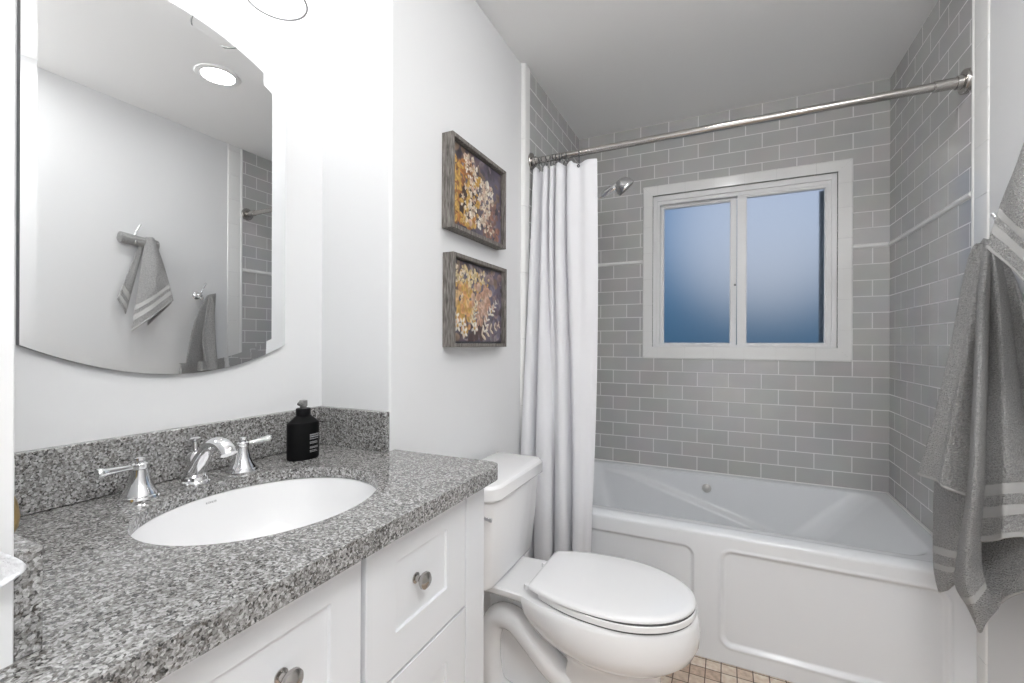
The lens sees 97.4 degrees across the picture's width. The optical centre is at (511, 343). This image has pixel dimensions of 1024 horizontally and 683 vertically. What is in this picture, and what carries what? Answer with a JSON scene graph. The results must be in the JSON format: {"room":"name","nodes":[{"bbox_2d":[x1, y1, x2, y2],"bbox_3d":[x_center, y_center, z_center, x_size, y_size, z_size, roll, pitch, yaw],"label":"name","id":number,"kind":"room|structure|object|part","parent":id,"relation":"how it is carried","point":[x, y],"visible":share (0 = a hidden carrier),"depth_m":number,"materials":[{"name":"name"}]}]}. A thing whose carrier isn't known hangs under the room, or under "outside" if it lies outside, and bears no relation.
{"room":"bathroom","nodes":[
{"label":"bathroom","id":0,"kind":"room"},
{"bbox_2d":[0,0,15,668],"bbox_3d":[-0.998,-0.045,-0.006,0.604,2.442,1.228,0,0,26],"label":"wall","id":1,"kind":"structure","parent":0,"point":[7,7],"depth_m":0.41,"materials":[{"name":"white paint"}]},
{"bbox_2d":[0,551,26,588],"bbox_3d":[-0.512,0.089,0.253,0.017,0.278,0.338,0,0,26],"label":"cloth","id":2,"kind":"object","parent":1,"relation":"hanging from","point":[11,567],"visible":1,"depth_m":0.40,"materials":[{"name":"white fabric"}]},
{"bbox_2d":[14,0,322,452],"bbox_3d":[-0.789,-0.044,1.016,0.100,2.442,0.797,0,0,26],"label":"wall","id":3,"kind":"structure","parent":0,"point":[58,402],"depth_m":1.16,"materials":[{"name":"white paint"}]},
{"bbox_2d":[16,0,285,373],"bbox_3d":[-0.732,-0.335,0.997,0.016,0.804,0.509,0,0,26],"label":"wall mirror","id":4,"kind":"object","parent":3,"relation":"attached to","point":[151,149],"visible":1,"depth_m":0.92,"materials":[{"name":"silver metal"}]},
{"bbox_2d":[14,406,324,515],"bbox_3d":[-0.732,0.241,0.999,0.020,0.107,0.776,0,0,26],"label":"backsplash","id":5,"kind":"structure","parent":3,"relation":"attached to","point":[48,478],"depth_m":0.89,"materials":[{"name":"stone"}]},
{"bbox_2d":[247,0,307,20],"bbox_3d":[-0.653,-0.948,0.968,0.181,0.234,0.435,0,0,26],"label":"vanity light","id":6,"kind":"object","parent":3,"relation":"attached to","point":[254,6],"visible":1,"depth_m":1.14,"materials":[{"name":"silver metal"}]},
{"bbox_2d":[322,0,578,612],"bbox_3d":[-0.126,-0.041,2.089,0.372,2.442,1.712,0,0,26],"label":"wall","id":7,"kind":"structure","parent":0,"point":[399,75],"depth_m":1.35,"materials":[{"name":"white paint"}]},
{"bbox_2d":[442,130,505,249],"bbox_3d":[-0.126,-0.529,1.626,0.042,0.309,0.387,0,0,26],"label":"framed print","id":8,"kind":"object","parent":7,"relation":"attached to","point":[473,185],"visible":1,"depth_m":1.58,"materials":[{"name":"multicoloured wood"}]},
{"bbox_2d":[442,251,506,346],"bbox_3d":[-0.124,-0.141,1.633,0.042,0.310,0.388,0,0,26],"label":"framed print","id":9,"kind":"object","parent":7,"relation":"attached to","point":[474,290],"visible":1,"depth_m":1.59,"materials":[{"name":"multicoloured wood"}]},
{"bbox_2d":[520,63,529,454],"bbox_3d":[0.055,-0.041,2.047,0.024,2.440,0.058,0,0,26],"label":"trim","id":10,"kind":"structure","parent":7,"relation":"attached to","point":[525,70],"depth_m":2.02,"materials":[{"name":"white tile"}]},
{"bbox_2d":[598,177,633,199],"bbox_3d":[0.413,-0.713,2.298,0.415,0.219,0.098,0,0,26],"label":"showerhead","id":11,"kind":"object","parent":7,"relation":"attached to","point":[623,183],"visible":0.64,"depth_m":2.21,"materials":[{"name":"silver metal"}]},
{"bbox_2d":[528,67,972,170],"bbox_3d":[0.769,-0.839,1.761,1.520,0.076,0.076,0,0,26],"label":"shower rod","id":12,"kind":"object","parent":7,"relation":"attached to","point":[961,83],"visible":0.99,"depth_m":1.64,"materials":[{"name":"silver metal"}]},
{"bbox_2d":[521,158,597,560],"bbox_3d":[0.206,0.138,1.960,0.336,1.885,0.171,0,0,26],"label":"shower curtain","id":13,"kind":"object","parent":12,"relation":"hanging from","point":[560,391],"visible":0.84,"depth_m":1.94,"materials":[{"name":"white fabric"}]},
{"bbox_2d":[475,0,937,138],"bbox_3d":[0.129,-1.301,0.848,2.093,0.080,3.937,0,0,26],"label":"ceiling","id":14,"kind":"structure","parent":0,"point":[607,66],"depth_m":1.92,"materials":[{"name":"white paint"}]},
{"bbox_2d":[661,655,792,682],"bbox_3d":[0.119,1.220,0.848,2.093,0.080,3.937,0,0,26],"label":"floor","id":15,"kind":"structure","parent":0,"point":[700,669],"depth_m":1.60,"materials":[{"name":"tile"}]},
{"bbox_2d":[156,488,483,682],"bbox_3d":[-0.582,0.755,0.667,0.580,0.845,1.264,0,0,26],"label":"vanity cabinet","id":16,"kind":"object","parent":15,"relation":"on","point":[411,610],"visible":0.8,"depth_m":0.80,"materials":[{"name":"white paint"}]},
{"bbox_2d":[0,406,497,682],"bbox_3d":[-0.573,0.260,0.664,0.595,0.144,1.306,0,0,26],"label":"countertop","id":17,"kind":"structure","parent":16,"relation":"on","point":[94,602],"depth_m":0.67,"materials":[{"name":"stone"}]},
{"bbox_2d":[14,458,19,532],"bbox_3d":[-0.698,0.226,0.594,0.066,0.140,0.066,0,0,26],"label":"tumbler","id":18,"kind":"object","parent":17,"relation":"on","point":[16,506],"visible":0.23,"depth_m":0.61,"materials":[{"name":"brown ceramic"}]},
{"bbox_2d":[14,458,14,495],"bbox_3d":[-0.698,0.226,0.594,0.055,0.140,0.055,0,0,26],"label":"cup","id":19,"kind":"object","parent":18,"relation":"on","point":[14,458],"depth_m":0.61,"materials":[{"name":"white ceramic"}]},
{"bbox_2d":[93,434,272,503],"bbox_3d":[-0.639,0.244,0.938,0.176,0.104,0.340,0,0,26],"label":"faucet","id":20,"kind":"object","parent":17,"relation":"on","point":[140,487],"visible":1,"depth_m":0.92,"materials":[{"name":"silver metal"}]},
{"bbox_3d":[-0.723,0.232,0.824,0.020,0.020,0.063,0,0,26],"label":"lever","id":21,"kind":"part","parent":20,"relation":"part of","materials":[{"name":"silver metal"}]},
{"bbox_3d":[-0.712,0.256,0.859,0.066,0.080,0.066,0,0,26],"label":"handle","id":22,"kind":"part","parent":20,"relation":"part of","materials":[{"name":"silver metal"}]},
{"bbox_3d":[-0.694,0.237,0.987,0.035,0.064,0.034,0,0,26],"label":"lift rod","id":23,"kind":"part","parent":20,"relation":"part of","materials":[{"name":"silver metal"}]},
{"bbox_3d":[-0.627,0.244,0.932,0.150,0.104,0.056,0,0,26],"label":"spout","id":24,"kind":"part","parent":20,"relation":"part of","materials":[{"name":"silver metal"}]},
{"bbox_3d":[-0.626,0.256,1.044,0.066,0.080,0.066,0,0,26],"label":"handle","id":25,"kind":"part","parent":20,"relation":"part of","materials":[{"name":"silver metal"}]},
{"bbox_3d":[-0.605,0.233,1.075,0.020,0.020,0.063,0,0,26],"label":"lever","id":26,"kind":"part","parent":20,"relation":"part of","materials":[{"name":"silver metal"}]},
{"bbox_2d":[131,477,375,545],"bbox_3d":[-0.467,0.408,0.868,0.422,0.172,0.489,0,0,26],"label":"sink","id":27,"kind":"object","parent":17,"relation":"in","point":[270,508],"visible":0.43,"depth_m":1.01,"materials":[{"name":"white ceramic"}]},
{"bbox_2d":[286,400,318,461],"bbox_3d":[-0.538,0.221,1.160,0.056,0.150,0.079,0,0,26],"label":"soap bottle","id":28,"kind":"object","parent":17,"relation":"on","point":[302,435],"visible":1,"depth_m":1.14,"materials":[{"name":"black plastic"}]},
{"bbox_2d":[310,432,318,451],"bbox_3d":[-0.509,0.255,1.160,0.003,0.046,0.030,0,0,19],"label":"print","id":29,"kind":"object","parent":28,"relation":"attached to","point":[314,436],"depth_m":1.16,"materials":[{"name":"grey paper"}]},
{"bbox_3d":[-0.329,0.470,0.602,0.019,0.272,0.325,0,0,26],"label":"drawer","id":30,"kind":"part","parent":16,"relation":"part of","materials":[{"name":"white paint"}]},
{"bbox_3d":[-0.303,0.457,0.611,0.032,0.033,0.033,0,0,26],"label":"knob","id":31,"kind":"part","parent":16,"relation":"part of","materials":[{"name":"silver metal"}]},
{"bbox_3d":[-0.185,0.471,0.903,0.019,0.272,0.319,0,0,26],"label":"drawer","id":32,"kind":"part","parent":16,"relation":"part of","materials":[{"name":"white paint"}]},
{"bbox_3d":[-0.175,0.461,0.879,0.032,0.033,0.033,0,0,26],"label":"knob","id":33,"kind":"part","parent":16,"relation":"part of","materials":[{"name":"silver metal"}]},
{"bbox_3d":[-0.186,0.734,0.903,0.019,0.242,0.319,0,0,26],"label":"drawer","id":34,"kind":"part","parent":16,"relation":"part of","materials":[{"name":"white paint"}]},
{"bbox_3d":[-0.221,0.757,1.147,0.292,0.845,0.086,0,0,26],"label":"panel","id":35,"kind":"part","parent":16,"relation":"part of","materials":[{"name":"white paint"}]},
{"bbox_2d":[481,452,700,682],"bbox_3d":[0.190,0.805,1.418,0.748,0.763,0.420,0,0,26],"label":"toilet","id":36,"kind":"object","parent":15,"relation":"on","point":[571,616],"visible":0.9,"depth_m":1.35,"materials":[{"name":"white ceramic"}]},
{"bbox_3d":[-0.088,0.512,1.330,0.072,0.026,0.020,0,0,43],"label":"flush lever","id":37,"kind":"part","parent":36,"relation":"part of","materials":[{"name":"silver metal"}]},
{"bbox_3d":[-0.059,0.619,1.541,0.186,0.290,0.393,0,0,26],"label":"tank","id":38,"kind":"part","parent":36,"relation":"part of","materials":[{"name":"white ceramic"}]},
{"bbox_3d":[-0.053,0.448,1.538,0.205,0.051,0.414,0,0,26],"label":"tank lid","id":39,"kind":"part","parent":36,"relation":"part of","materials":[{"name":"white ceramic"}]},
{"bbox_3d":[0.309,0.730,1.365,0.464,0.015,0.350,0,0,26],"label":"lid","id":40,"kind":"part","parent":36,"relation":"part of","materials":[{"name":"white plastic"}]},
{"bbox_3d":[0.324,0.750,1.358,0.434,0.018,0.353,0,0,26],"label":"seat","id":41,"kind":"part","parent":36,"relation":"part of","materials":[{"name":"white plastic"}]},
{"bbox_2d":[591,458,976,682],"bbox_3d":[0.911,0.942,2.071,1.519,0.483,0.846,0,0,26],"label":"bathtub","id":42,"kind":"object","parent":15,"relation":"on","point":[791,581],"visible":0.68,"depth_m":1.64,"materials":[{"name":"white plastic"}]},
{"bbox_3d":[1.038,0.774,2.399,0.046,0.046,0.022,0,0,26],"label":"jet knob","id":43,"kind":"part","parent":42,"relation":"part of","materials":[{"name":"grey metal"}]},
{"bbox_2d":[592,459,932,561],"bbox_3d":[0.924,0.903,2.097,1.519,0.398,0.788,0,0,26],"label":"basin","id":44,"kind":"object","parent":42,"relation":"in","point":[851,519],"depth_m":2.25,"materials":[{"name":"white plastic"}]},
{"bbox_2d":[579,78,889,491],"bbox_3d":[0.996,-0.037,2.557,1.993,2.442,0.100,0,0,26],"label":"wall","id":45,"kind":"structure","parent":0,"point":[814,422],"depth_m":2.37,"materials":[{"name":"grey tile"}]},
{"bbox_2d":[598,261,642,266],"bbox_3d":[0.585,-0.472,2.694,0.386,0.019,0.009,0,0,26],"label":"trim","id":46,"kind":"structure","parent":45,"relation":"attached to","point":[631,262],"depth_m":2.66,"materials":[{"name":"white tile"}]},
{"bbox_2d":[642,158,852,361],"bbox_3d":[1.228,-0.406,2.440,0.992,0.990,0.103,0,0,26],"label":"window","id":47,"kind":"structure","parent":45,"relation":"in","point":[778,239],"depth_m":2.40,"materials":[{"name":"white plastic"}]},
{"bbox_3d":[1.043,-0.391,2.549,0.348,0.779,0.004,0,0,26],"label":"pane","id":48,"kind":"part","parent":47,"relation":"part of","materials":[{"name":"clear glass"}]},
{"bbox_3d":[1.049,-0.394,2.547,0.397,0.804,0.026,0,0,26],"label":"fixed sash","id":49,"kind":"part","parent":47,"relation":"part of","materials":[{"name":"blue glass"}]},
{"bbox_3d":[1.401,-0.392,2.348,0.406,0.804,0.026,0,0,26],"label":"sliding sash","id":50,"kind":"part","parent":47,"relation":"part of","materials":[{"name":"blue glass"}]},
{"bbox_3d":[1.416,-0.391,2.341,0.350,0.782,0.004,0,0,26],"label":"pane","id":51,"kind":"part","parent":47,"relation":"part of","materials":[{"name":"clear glass"}]},
{"bbox_2d":[853,243,888,248],"bbox_3d":[1.719,-0.468,2.152,0.142,0.019,0.009,0,0,26],"label":"trim","id":52,"kind":"structure","parent":45,"relation":"attached to","point":[875,244],"depth_m":2.15,"materials":[{"name":"white tile"}]},
{"bbox_2d":[889,0,1023,682],"bbox_3d":[1.023,-0.037,0.418,0.100,2.442,3.737,0,0,26],"label":"wall","id":53,"kind":"structure","parent":0,"point":[930,133],"depth_m":1.66,"materials":[{"name":"grey tile"}]},
{"bbox_2d":[888,192,970,245],"bbox_3d":[1.611,-0.468,1.770,0.009,0.019,0.792,0,0,26],"label":"trim","id":54,"kind":"structure","parent":53,"relation":"attached to","point":[967,196],"depth_m":1.66,"materials":[{"name":"white tile"}]},
{"bbox_2d":[971,0,974,248],"bbox_3d":[1.438,-0.035,1.401,0.013,2.440,0.017,0,0,26],"label":"trim","id":55,"kind":"structure","parent":53,"relation":"attached to","point":[973,1],"depth_m":1.40,"materials":[{"name":"white tile"}]},
{"bbox_2d":[974,0,989,682],"bbox_3d":[1.418,-0.035,1.356,0.010,2.440,0.080,0,0,26],"label":"trim","id":56,"kind":"structure","parent":53,"relation":"attached to","point":[982,7],"depth_m":1.35,"materials":[{"name":"white paint"}]},
{"bbox_3d":[1.152,-0.566,0.871,0.068,0.107,0.051,0,0,26],"label":"robe hook","id":57,"kind":"object","parent":53,"relation":"attached to","visible":0},
{"bbox_2d":[986,143,1023,281],"bbox_3d":[1.125,-0.304,0.920,0.096,0.508,0.227,0,0,8],"label":"hand towel","id":58,"kind":"object","parent":57,"relation":"hanging from","point":[1006,239],"visible":1,"depth_m":0.98,"materials":[{"name":"grey fabric"}]},
{"bbox_3d":[1.295,-0.295,1.172,0.068,0.107,0.051,0,0,26],"label":"robe hook","id":59,"kind":"object","parent":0,"visible":0},
{"bbox_2d":[917,238,1023,632],"bbox_3d":[1.235,0.223,1.203,0.186,1.030,0.332,0,0,26],"label":"bath towel","id":60,"kind":"object","parent":59,"relation":"hanging from","point":[973,455],"visible":0.94,"depth_m":1.15,"materials":[{"name":"grey fabric"}]}
]}

